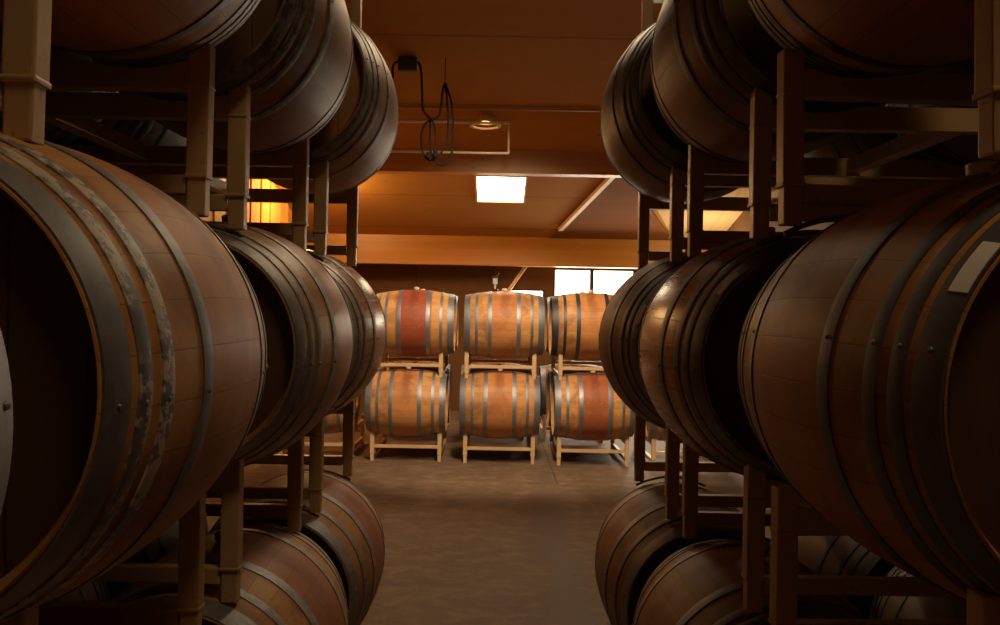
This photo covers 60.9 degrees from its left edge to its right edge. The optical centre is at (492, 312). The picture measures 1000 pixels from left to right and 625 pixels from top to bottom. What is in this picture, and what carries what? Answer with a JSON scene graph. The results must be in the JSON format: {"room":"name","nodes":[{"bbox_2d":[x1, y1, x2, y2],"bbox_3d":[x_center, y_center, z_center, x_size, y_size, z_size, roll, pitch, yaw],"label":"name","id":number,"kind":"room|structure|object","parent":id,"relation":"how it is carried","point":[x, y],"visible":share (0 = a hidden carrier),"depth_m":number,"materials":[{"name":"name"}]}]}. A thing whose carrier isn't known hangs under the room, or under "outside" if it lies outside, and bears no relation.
{"room":"wine barrel cellar","nodes":[
{"label":"wine barrel cellar","id":0,"kind":"room"},
{"bbox_2d":[274,0,668,236],"bbox_3d":[0.305,-3.053,4.800,6.500,4.278,17.200,1,0,0],"label":"ceiling","id":1,"kind":"structure","parent":0,"point":[497,53],"depth_m":8.25,"materials":[{"name":"brown wood"}]},
{"bbox_2d":[398,57,416,71],"bbox_3d":[-0.772,-2.240,7.680,0.172,0.116,0.060,1,0,0],"label":"junction box","id":2,"kind":"object","parent":1,"relation":"attached to","point":[405,64],"visible":1,"depth_m":7.65,"materials":[{"name":"black plastic"}]},
{"bbox_2d":[391,58,453,165],"bbox_3d":[-0.636,-1.818,7.674,0.577,0.990,0.090,1,0,0],"label":"cord","id":3,"kind":"object","parent":1,"relation":"hanging from","point":[430,154],"visible":0.99,"depth_m":7.67,"materials":[{"name":"black rubber"}]},
{"bbox_2d":[390,119,510,154],"bbox_3d":[-0.708,-1.910,8.900,1.792,0.485,0.044,1,0,0],"label":"frame","id":4,"kind":"object","parent":1,"relation":"hanging from","point":[508,123],"visible":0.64,"depth_m":8.89,"materials":[{"name":"brown wood"}]},
{"bbox_2d":[470,114,500,129],"bbox_3d":[-0.076,-2.031,8.800,0.325,0.215,0.325,1,0,0],"label":"pendant lamp","id":5,"kind":"object","parent":4,"relation":"hanging from","point":[482,119],"visible":0.8,"depth_m":8.73,"materials":[{"name":"gold metal"}]},
{"bbox_2d":[376,149,621,177],"bbox_3d":[0.281,-1.703,9.690,6.100,0.266,0.180,1,0,0],"label":"beam","id":6,"kind":"structure","parent":1,"relation":"attached to","point":[516,163],"depth_m":9.60,"materials":[{"name":"brown wood"}]},
{"bbox_2d":[398,105,600,111],"bbox_3d":[0.287,-2.066,8.600,6.100,0.040,0.040,1,0,0],"label":"trim","id":7,"kind":"structure","parent":1,"relation":"attached to","point":[400,106],"depth_m":8.58,"materials":[{"name":"brown wood"}]},
{"bbox_2d":[475,175,527,202],"bbox_3d":[0.098,-1.558,10.690,0.640,0.249,0.870,1,0,0],"label":"skylight","id":8,"kind":"object","parent":1,"relation":"attached to","point":[488,189],"visible":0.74,"depth_m":10.69,"materials":[{"name":"white glass"}]},
{"bbox_2d":[307,233,706,268],"bbox_3d":[0.266,-0.909,12.650,6.100,0.438,0.200,1,0,0],"label":"beam","id":9,"kind":"structure","parent":1,"relation":"attached to","point":[372,248],"depth_m":12.55,"materials":[{"name":"brown wood"}]},
{"bbox_2d":[507,267,526,290],"bbox_3d":[0.364,-0.513,12.925,0.395,0.548,0.040,1,0,8],"label":"trim","id":10,"kind":"structure","parent":9,"relation":"attached to","point":[523,269],"depth_m":12.90,"materials":[{"name":"brown wood"}]},
{"bbox_2d":[558,178,614,230],"bbox_3d":[1.208,-1.420,11.015,0.060,0.546,2.142,1,0,-14],"label":"trim","id":11,"kind":"structure","parent":1,"relation":"attached to","point":[607,181],"depth_m":10.96,"materials":[{"name":"brown wood"}]},
{"bbox_2d":[549,178,668,239],"bbox_3d":[1.735,-1.398,11.235,1.820,0.637,2.570,1,0,0],"label":"ceiling","id":12,"kind":"structure","parent":1,"relation":"attached to","point":[613,214],"depth_m":11.72,"materials":[{"name":"brown wood"}]},
{"bbox_2d":[206,409,770,624],"bbox_3d":[0.221,1.619,4.800,6.500,0.150,17.200,1,0,0],"label":"floor","id":13,"kind":"structure","parent":0,"point":[496,537],"depth_m":6.34,"materials":[{"name":"concrete"}]},
{"bbox_2d":[278,414,364,453],"bbox_3d":[-1.847,1.335,9.282,0.736,0.345,1.084,1,0,0],"label":"rack","id":14,"kind":"object","parent":13,"relation":"on","point":[361,423],"visible":0.3,"depth_m":9.44,"materials":[{"name":"beige paint"}]},
{"bbox_2d":[324,394,359,433],"bbox_3d":[-1.840,0.903,8.887,0.810,0.722,0.694,1,0,0],"label":"wine barrel","id":15,"kind":"object","parent":14,"relation":"on","point":[333,423],"visible":0.12,"depth_m":8.67,"materials":[{"name":"brown wood"}]},
{"bbox_2d":[370,430,446,461],"bbox_3d":[-0.893,1.352,9.238,0.736,0.345,1.084,1,0,0],"label":"rack","id":16,"kind":"object","parent":13,"relation":"on","point":[374,448],"visible":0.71,"depth_m":8.71,"materials":[{"name":"beige paint"}]},
{"bbox_2d":[365,367,447,435],"bbox_3d":[-0.886,0.920,8.843,0.810,0.722,0.694,1,0,0],"label":"wine barrel","id":17,"kind":"object","parent":16,"relation":"on","point":[408,401],"visible":0.95,"depth_m":8.56,"materials":[{"name":"brown wood"}]},
{"bbox_2d":[385,362,451,422],"bbox_3d":[-0.886,0.920,9.593,0.810,0.722,0.694,1,0,0],"label":"wine barrel","id":18,"kind":"object","parent":16,"relation":"on","point":[448,371],"visible":0.12,"depth_m":9.48,"materials":[{"name":"brown wood"}]},
{"bbox_2d":[378,352,447,376],"bbox_3d":[-0.878,0.517,9.238,0.736,0.345,1.084,1,0,0],"label":"rack","id":19,"kind":"object","parent":18,"relation":"on","point":[441,358],"visible":0.51,"depth_m":8.81,"materials":[{"name":"beige paint"}]},
{"bbox_2d":[377,287,455,356],"bbox_3d":[-0.801,0.097,8.840,0.810,0.722,0.694,1,0,0],"label":"wine barrel","id":20,"kind":"object","parent":19,"relation":"on","point":[419,323],"visible":0.83,"depth_m":8.55,"materials":[{"name":"brown wood"}]},
{"bbox_2d":[420,289,458,349],"bbox_3d":[-0.801,0.097,9.590,0.810,0.722,0.694,1,0,0],"label":"wine barrel","id":21,"kind":"object","parent":19,"relation":"on","point":[457,297],"visible":0.06,"depth_m":9.72,"materials":[{"name":"brown wood"}]},
{"bbox_2d":[463,432,534,463],"bbox_3d":[0.060,1.369,9.195,0.736,0.345,1.084,1,0,0],"label":"rack","id":22,"kind":"object","parent":13,"relation":"on","point":[530,447],"visible":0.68,"depth_m":8.67,"materials":[{"name":"beige paint"}]},
{"bbox_2d":[463,364,529,373],"bbox_3d":[0.068,0.937,9.550,0.810,0.722,0.694,1,0,0],"label":"wine barrel","id":23,"kind":"object","parent":22,"relation":"on","point":[471,369],"visible":0.12,"depth_m":9.43,"materials":[{"name":"brown wood"}]},
{"bbox_2d":[464,351,536,378],"bbox_3d":[0.075,0.534,9.195,0.736,0.345,1.084,1,0,0],"label":"rack","id":24,"kind":"object","parent":23,"relation":"on","point":[531,361],"visible":0.77,"depth_m":8.67,"materials":[{"name":"beige paint"}]},
{"bbox_2d":[464,288,544,357],"bbox_3d":[0.113,0.113,8.799,0.810,0.722,0.694,1,0,0],"label":"wine barrel","id":25,"kind":"object","parent":24,"relation":"on","point":[504,323],"visible":0.99,"depth_m":8.51,"materials":[{"name":"brown wood"}]},
{"bbox_2d":[492,272,499,290],"bbox_3d":[0.025,-0.321,8.800,0.075,0.202,0.063,1,0,35],"label":"airlock","id":26,"kind":"object","parent":25,"relation":"on","point":[496,276],"visible":1,"depth_m":8.79,"materials":[{"name":"clear plastic"}]},
{"bbox_2d":[459,369,539,437],"bbox_3d":[0.068,0.937,8.800,0.810,0.722,0.694,1,0,0],"label":"wine barrel","id":27,"kind":"object","parent":22,"relation":"on","point":[492,404],"visible":0.94,"depth_m":8.51,"materials":[{"name":"brown wood"}]},
{"bbox_2d":[539,414,602,441],"bbox_3d":[0.964,1.385,10.772,0.736,0.345,1.084,1,0,0],"label":"rack","id":28,"kind":"object","parent":13,"relation":"on","point":[544,428],"visible":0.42,"depth_m":10.24,"materials":[{"name":"beige paint"}]},
{"bbox_2d":[539,364,600,416],"bbox_3d":[0.972,0.954,10.397,0.810,0.722,0.694,1,0,0],"label":"wine barrel","id":29,"kind":"object","parent":28,"relation":"on","point":[543,370],"visible":0.21,"depth_m":10.20,"materials":[{"name":"brown wood"}]},
{"bbox_2d":[550,426,628,466],"bbox_3d":[1.014,1.386,9.152,0.736,0.345,1.084,1,0,0],"label":"rack","id":30,"kind":"object","parent":13,"relation":"on","point":[624,454],"visible":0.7,"depth_m":8.62,"materials":[{"name":"beige paint"}]},
{"bbox_2d":[546,365,604,425],"bbox_3d":[1.022,0.955,9.507,0.810,0.722,0.694,1,0,0],"label":"wine barrel","id":31,"kind":"object","parent":30,"relation":"on","point":[551,374],"visible":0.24,"depth_m":9.39,"materials":[{"name":"brown wood"}]},
{"bbox_2d":[551,354,603,379],"bbox_3d":[1.029,0.551,9.152,0.736,0.345,1.084,1,0,0],"label":"rack","id":32,"kind":"object","parent":31,"relation":"on","point":[560,362],"visible":0.35,"depth_m":8.62,"materials":[{"name":"beige paint"}]},
{"bbox_2d":[544,292,584,351],"bbox_3d":[0.997,0.129,9.508,0.810,0.722,0.694,1,0,0],"label":"wine barrel","id":33,"kind":"object","parent":32,"relation":"on","point":[547,303],"visible":0.11,"depth_m":9.65,"materials":[{"name":"brown wood"}]},
{"bbox_2d":[548,290,612,359],"bbox_3d":[0.997,0.129,8.758,0.810,0.722,0.694,1,0,0],"label":"wine barrel","id":34,"kind":"object","parent":32,"relation":"on","point":[575,319],"visible":0.58,"depth_m":8.48,"materials":[{"name":"brown wood"}]},
{"bbox_2d":[551,370,633,440],"bbox_3d":[1.022,0.955,8.757,0.810,0.722,0.694,1,0,0],"label":"wine barrel","id":35,"kind":"object","parent":30,"relation":"on","point":[584,406],"visible":0.8,"depth_m":8.46,"materials":[{"name":"brown wood"}]},
{"bbox_2d":[645,437,682,460],"bbox_3d":[1.968,1.403,9.108,0.736,0.345,1.084,1,0,0],"label":"rack","id":36,"kind":"object","parent":13,"relation":"on","point":[652,441],"visible":0.16,"depth_m":8.58,"materials":[{"name":"beige paint"}]},
{"bbox_2d":[646,421,665,440],"bbox_3d":[1.976,0.972,8.713,0.810,0.722,0.694,1,0,0],"label":"wine barrel","id":37,"kind":"object","parent":36,"relation":"on","point":[652,430],"visible":0.09,"depth_m":8.52,"materials":[{"name":"brown wood"}]},
{"bbox_3d":[-1.191,1.424,1.510,1.084,0.189,0.736,1,0,0],"label":"rack","id":38,"kind":"object","parent":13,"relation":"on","visible":0},
{"bbox_3d":[-1.588,0.988,1.516,0.694,0.722,0.860,1,0,0],"label":"wine barrel","id":39,"kind":"object","parent":38,"relation":"on","visible":0},
{"bbox_2d":[0,494,206,624],"bbox_3d":[-1.175,0.542,1.510,1.084,0.402,0.736,1,0,0],"label":"rack","id":40,"kind":"object","parent":39,"relation":"on","point":[187,610],"visible":0.53,"depth_m":1.84,"materials":[{"name":"beige paint"}]},
{"bbox_2d":[0,129,267,622],"bbox_3d":[-0.776,0.072,1.400,0.724,0.752,0.900,1,0,-4],"label":"wine barrel","id":41,"kind":"object","parent":40,"relation":"on","point":[134,337],"visible":0.99,"depth_m":1.04,"materials":[{"name":"brown wood"}]},
{"bbox_3d":[-1.571,0.063,1.495,0.694,0.722,0.860,1,0,0],"label":"wine barrel","id":42,"kind":"object","parent":40,"relation":"on","visible":0},
{"bbox_2d":[0,0,215,216],"bbox_3d":[-1.158,-0.407,1.516,1.084,0.402,0.736,1,-2,0],"label":"rack","id":43,"kind":"object","parent":42,"relation":"on","point":[27,70],"visible":0.72,"depth_m":1.84,"materials":[{"name":"beige paint"}]},
{"bbox_2d":[0,0,260,63],"bbox_3d":[-0.770,-0.862,1.500,0.694,0.722,0.860,1,0,-1],"label":"wine barrel","id":44,"kind":"object","parent":43,"relation":"on","point":[125,31],"visible":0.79,"depth_m":1.61,"materials":[{"name":"brown wood"}]},
{"bbox_3d":[-1.192,1.424,2.490,1.084,0.189,0.736,1,0,0],"label":"rack","id":45,"kind":"object","parent":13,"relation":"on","visible":0},
{"bbox_2d":[38,582,109,624],"bbox_3d":[-1.589,0.988,2.472,0.694,0.722,0.860,1,0,0],"label":"wine barrel","id":46,"kind":"object","parent":45,"relation":"on","point":[93,591],"visible":0.09,"depth_m":2.71,"materials":[{"name":"brown wood"}]},
{"bbox_2d":[110,523,348,624],"bbox_3d":[-0.793,1.002,2.490,0.694,0.722,0.860,1,0,-1],"label":"wine barrel","id":47,"kind":"object","parent":45,"relation":"on","point":[287,578],"visible":0.53,"depth_m":2.38,"materials":[{"name":"brown wood"}]},
{"bbox_2d":[92,437,304,602],"bbox_3d":[-1.176,0.542,2.490,1.084,0.402,0.736,1,0,0],"label":"rack","id":48,"kind":"object","parent":47,"relation":"on","point":[231,508],"visible":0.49,"depth_m":2.13,"materials":[{"name":"beige paint"}]},
{"bbox_2d":[208,214,353,466],"bbox_3d":[-0.769,0.077,2.480,0.694,0.722,0.860,1,0,-2],"label":"wine barrel","id":49,"kind":"object","parent":48,"relation":"on","point":[306,314],"visible":0.44,"depth_m":2.14,"materials":[{"name":"brown wood"}]},
{"bbox_2d":[0,83,309,249],"bbox_3d":[-1.159,-0.395,2.490,1.084,0.402,0.736,1,0,0],"label":"rack","id":50,"kind":"object","parent":49,"relation":"on","point":[74,112],"visible":0.52,"depth_m":2.14,"materials":[{"name":"beige paint"}]},
{"bbox_2d":[0,24,117,144],"bbox_3d":[-1.556,-0.864,2.496,0.694,0.722,0.860,1,0,0],"label":"wine barrel","id":51,"kind":"object","parent":50,"relation":"on","point":[54,134],"visible":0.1,"depth_m":2.62,"materials":[{"name":"brown wood"}]},
{"bbox_2d":[90,0,353,153],"bbox_3d":[-0.775,-0.850,2.480,0.694,0.722,0.860,1,0,-1],"label":"wine barrel","id":52,"kind":"object","parent":50,"relation":"on","point":[294,57],"visible":0.48,"depth_m":2.25,"materials":[{"name":"brown wood"}]},
{"bbox_3d":[-1.178,1.425,3.450,1.084,0.189,0.736,1,0,0],"label":"rack","id":53,"kind":"object","parent":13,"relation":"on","visible":0},
{"bbox_2d":[107,517,207,599],"bbox_3d":[-1.575,0.988,3.433,0.694,0.722,0.860,1,0,0],"label":"wine barrel","id":54,"kind":"object","parent":53,"relation":"on","point":[167,541],"visible":0.05,"depth_m":3.19,"materials":[{"name":"brown wood"}]},
{"bbox_2d":[211,470,384,624],"bbox_3d":[-0.798,1.002,3.440,0.694,0.722,0.860,1,0,-1],"label":"wine barrel","id":55,"kind":"object","parent":53,"relation":"on","point":[348,528],"visible":0.46,"depth_m":3.19,"materials":[{"name":"brown wood"}]},
{"bbox_2d":[206,399,354,517],"bbox_3d":[-1.162,0.542,3.450,1.084,0.402,0.736,1,0,0],"label":"rack","id":56,"kind":"object","parent":55,"relation":"on","point":[316,459],"visible":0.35,"depth_m":3.09,"materials":[{"name":"beige paint"}]},
{"bbox_2d":[304,249,385,416],"bbox_3d":[-0.791,0.077,3.450,0.694,0.722,0.860,1,0,-1],"label":"wine barrel","id":57,"kind":"object","parent":56,"relation":"on","point":[365,308],"visible":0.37,"depth_m":3.23,"materials":[{"name":"brown wood"}]},
{"bbox_3d":[-1.558,0.063,3.464,0.694,0.722,0.860,1,0,0],"label":"wine barrel","id":58,"kind":"object","parent":56,"relation":"on","visible":0},
{"bbox_2d":[112,160,358,269],"bbox_3d":[-1.145,-0.395,3.450,1.084,0.402,0.736,1,0,0],"label":"rack","id":59,"kind":"object","parent":58,"relation":"on","point":[318,172],"visible":0.33,"depth_m":3.09,"materials":[{"name":"beige paint"}]},
{"bbox_2d":[66,92,186,145],"bbox_3d":[-1.542,-0.864,3.432,0.694,0.722,0.860,1,0,0],"label":"wine barrel","id":60,"kind":"object","parent":59,"relation":"on","point":[147,132],"visible":0.02,"depth_m":3.13,"materials":[{"name":"brown wood"}]},
{"bbox_2d":[267,20,398,194],"bbox_3d":[-0.735,-0.849,3.420,0.694,0.722,0.860,1,0,-1],"label":"wine barrel","id":61,"kind":"object","parent":59,"relation":"on","point":[361,134],"visible":0.39,"depth_m":3.12,"materials":[{"name":"brown wood"}]},
{"bbox_2d":[350,0,361,28],"bbox_3d":[-1.128,-1.323,3.450,1.084,0.402,0.736,1,0,0],"label":"rack","id":62,"kind":"object","parent":61,"relation":"on","point":[355,5],"visible":0.02,"depth_m":3.77,"materials":[{"name":"beige paint"}]},
{"bbox_3d":[-0.943,1.351,10.858,0.736,0.345,1.084,1,0,0],"label":"rack","id":63,"kind":"object","parent":13,"relation":"on","visible":0},
{"bbox_2d":[388,361,450,368],"bbox_3d":[-0.936,0.919,10.483,0.810,0.722,0.694,1,0,0],"label":"wine barrel","id":64,"kind":"object","parent":63,"relation":"on","point":[422,362],"visible":0.09,"depth_m":10.39,"materials":[{"name":"brown wood"}]},
{"bbox_3d":[0.010,1.368,10.815,0.736,0.345,1.084,1,0,0],"label":"rack","id":65,"kind":"object","parent":13,"relation":"on","visible":0},
{"bbox_2d":[461,359,525,374],"bbox_3d":[0.018,0.936,10.440,0.810,0.722,0.694,1,0,0],"label":"wine barrel","id":66,"kind":"object","parent":65,"relation":"on","point":[477,363],"visible":0.13,"depth_m":10.34,"materials":[{"name":"brown wood"}]},
{"bbox_2d":[350,264,637,410],"bbox_3d":[0.245,0.281,13.275,6.100,2.527,0.150,1,0,0],"label":"wall","id":67,"kind":"structure","parent":0,"point":[460,281],"depth_m":13.20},
{"bbox_2d":[511,290,544,303],"bbox_3d":[0.530,-0.150,13.268,0.545,0.400,0.095,1,0,0],"label":"window","id":68,"kind":"structure","parent":67,"relation":"in","point":[535,292],"depth_m":13.30,"materials":[{"name":"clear glass"}]},
{"bbox_2d":[553,269,637,295],"bbox_3d":[1.992,-0.117,13.268,2.120,1.085,0.095,1,0,0],"label":"window","id":69,"kind":"structure","parent":67,"relation":"in","point":[565,281],"depth_m":13.30,"materials":[{"name":"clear glass"}]},
{"bbox_2d":[727,189,832,231],"bbox_3d":[3.406,-1.706,4.800,0.150,6.615,17.100,1,0,0],"label":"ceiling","id":70,"kind":"structure","parent":0,"point":[742,223],"depth_m":11.01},
{"bbox_2d":[658,188,748,237],"bbox_3d":[2.451,-1.400,11.170,1.750,0.678,2.740,1,0,0],"label":"skylight","id":71,"kind":"object","parent":70,"relation":"attached to","point":[712,220],"depth_m":11.54,"materials":[{"name":"yellow glass"}]},
{"bbox_3d":[-2.843,-1.819,4.800,0.150,6.615,17.100,1,0,0],"label":"wall","id":72,"kind":"structure","parent":0,"visible":0},
{"bbox_2d":[200,179,292,242],"bbox_3d":[-2.776,-0.400,10.550,0.035,3.779,5.299,1,0,0],"label":"window","id":73,"kind":"structure","parent":72,"relation":"attached to","point":[256,212],"depth_m":10.22,"materials":[{"name":"orange glass"}]},
{"bbox_3d":[1.144,1.466,1.510,1.084,0.189,0.736,1,0,-3],"label":"rack","id":74,"kind":"object","parent":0,"visible":0},
{"bbox_3d":[1.556,1.064,1.517,0.694,0.722,0.860,1,0,0],"label":"wine barrel","id":75,"kind":"object","parent":74,"relation":"on","visible":0},
{"bbox_2d":[768,485,999,624],"bbox_3d":[1.160,0.584,1.510,1.084,0.402,0.736,1,0,-3],"label":"rack","id":76,"kind":"object","parent":75,"relation":"on","point":[790,520],"visible":0.59,"depth_m":1.80,"materials":[{"name":"beige paint"}]},
{"bbox_2d":[737,160,999,601],"bbox_3d":[0.858,0.106,1.500,0.714,0.742,0.900,1,0,0],"label":"wine barrel","id":77,"kind":"object","parent":76,"relation":"on","point":[868,362],"visible":0.98,"depth_m":1.20,"materials":[{"name":"brown wood"}]},
{"bbox_2d":[775,0,999,235],"bbox_3d":[1.176,-0.365,1.516,1.084,0.402,0.736,1,-2,-3],"label":"rack","id":78,"kind":"object","parent":77,"relation":"on","point":[796,84],"visible":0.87,"depth_m":1.81,"materials":[{"name":"beige paint"}]},
{"bbox_2d":[748,0,973,76],"bbox_3d":[0.835,-0.833,1.500,0.694,0.722,0.860,1,0,1],"label":"wine barrel","id":79,"kind":"object","parent":78,"relation":"on","point":[861,38],"visible":0.83,"depth_m":1.58,"materials":[{"name":"brown wood"}]},
{"bbox_3d":[1.159,1.467,2.490,1.084,0.189,0.736,1,0,0],"label":"rack","id":80,"kind":"object","parent":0,"visible":0},
{"bbox_2d":[632,539,861,624],"bbox_3d":[0.771,1.050,2.490,0.694,0.722,0.860,1,0,1],"label":"wine barrel","id":81,"kind":"object","parent":80,"relation":"on","point":[700,583],"visible":0.6,"depth_m":2.42,"materials":[{"name":"brown wood"}]},
{"bbox_2d":[869,566,966,618],"bbox_3d":[1.571,1.064,2.488,0.694,0.722,0.860,1,0,0],"label":"wine barrel","id":82,"kind":"object","parent":80,"relation":"on","point":[882,607],"visible":0.18,"depth_m":2.58,"materials":[{"name":"brown wood"}]},
{"bbox_2d":[681,442,953,619],"bbox_3d":[1.175,0.584,2.490,1.084,0.402,0.736,1,0,0],"label":"rack","id":83,"kind":"object","parent":82,"relation":"on","point":[757,487],"visible":0.37,"depth_m":2.13,"materials":[{"name":"beige paint"}]},
{"bbox_2d":[637,227,812,481],"bbox_3d":[0.795,0.110,2.500,0.694,0.722,0.860,1,0,1],"label":"wine barrel","id":84,"kind":"object","parent":83,"relation":"on","point":[689,337],"visible":0.51,"depth_m":2.14,"materials":[{"name":"brown wood"}]},
{"bbox_3d":[1.588,0.125,2.487,0.694,0.722,0.860,1,0,0],"label":"wine barrel","id":85,"kind":"object","parent":83,"relation":"on","visible":0},
{"bbox_2d":[686,88,977,256],"bbox_3d":[1.192,-0.353,2.490,1.084,0.402,0.736,1,0,0],"label":"rack","id":86,"kind":"object","parent":85,"relation":"on","point":[923,128],"visible":0.66,"depth_m":2.14,"materials":[{"name":"beige paint"}]},
{"bbox_2d":[650,0,886,163],"bbox_3d":[0.835,-0.821,2.500,0.694,0.722,0.860,1,0,1],"label":"wine barrel","id":87,"kind":"object","parent":86,"relation":"on","point":[708,57],"visible":0.56,"depth_m":2.27,"materials":[{"name":"brown wood"}]},
{"bbox_2d":[884,59,999,165],"bbox_3d":[1.605,-0.807,2.493,0.694,0.722,0.860,1,0,0],"label":"wine barrel","id":88,"kind":"object","parent":86,"relation":"on","point":[961,150],"visible":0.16,"depth_m":2.59,"materials":[{"name":"brown wood"}]},
{"bbox_3d":[1.156,1.467,3.450,1.084,0.189,0.736,1,0,0],"label":"rack","id":89,"kind":"object","parent":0,"visible":0},
{"bbox_2d":[595,482,769,624],"bbox_3d":[0.771,1.050,3.430,0.694,0.722,0.860,1,0,1],"label":"wine barrel","id":90,"kind":"object","parent":89,"relation":"on","point":[635,537],"visible":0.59,"depth_m":3.17,"materials":[{"name":"brown wood"}]},
{"bbox_2d":[798,536,894,616],"bbox_3d":[1.568,1.064,3.440,0.694,0.722,0.860,1,0,0],"label":"wine barrel","id":91,"kind":"object","parent":89,"relation":"on","point":[824,555],"visible":0.06,"depth_m":3.16,"materials":[{"name":"brown wood"}]},
{"bbox_2d":[633,413,812,524],"bbox_3d":[1.172,0.584,3.450,1.084,0.402,0.736,1,0,0],"label":"rack","id":92,"kind":"object","parent":91,"relation":"on","point":[672,465],"visible":0.27,"depth_m":3.09,"materials":[{"name":"beige paint"}]},
{"bbox_2d":[598,249,692,428],"bbox_3d":[0.798,0.110,3.440,0.720,0.748,0.860,1,0,1],"label":"wine barrel","id":93,"kind":"object","parent":92,"relation":"on","point":[622,319],"visible":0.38,"depth_m":3.19,"materials":[{"name":"brown wood"}]},
{"bbox_2d":[637,166,947,269],"bbox_3d":[1.188,-0.353,3.450,1.084,0.402,0.736,1,0,0],"label":"rack","id":94,"kind":"object","parent":93,"relation":"on","point":[678,178],"visible":0.28,"depth_m":3.09,"materials":[{"name":"beige paint"}]},
{"bbox_2d":[600,22,737,203],"bbox_3d":[0.802,-0.822,3.420,0.720,0.748,0.860,1,0,1],"label":"wine barrel","id":95,"kind":"object","parent":94,"relation":"on","point":[643,149],"visible":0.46,"depth_m":3.13,"materials":[{"name":"brown wood"}]},
{"bbox_2d":[641,0,663,32],"bbox_3d":[1.205,-1.281,3.450,1.084,0.402,0.736,1,0,0],"label":"rack","id":96,"kind":"object","parent":95,"relation":"on","point":[647,5],"visible":0.05,"depth_m":3.77,"materials":[{"name":"beige paint"}]},
{"bbox_2d":[804,133,932,159],"bbox_3d":[1.602,-0.807,3.449,0.694,0.722,0.860,1,0,0],"label":"wine barrel","id":97,"kind":"object","parent":94,"relation":"on","point":[850,145],"visible":0.02,"depth_m":3.14,"materials":[{"name":"brown wood"}]},
{"bbox_3d":[-1.160,0.542,0.255,1.084,0.402,0.736,1,0,0],"label":"rack","id":98,"kind":"object","parent":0,"visible":0},
{"bbox_2d":[0,328,12,515],"bbox_3d":[-0.668,0.074,0.255,0.694,0.722,0.860,1,0,0],"label":"wine barrel","id":99,"kind":"object","parent":98,"relation":"on","point":[6,402],"visible":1,"depth_m":0.67,"materials":[{"name":"brown wood"}]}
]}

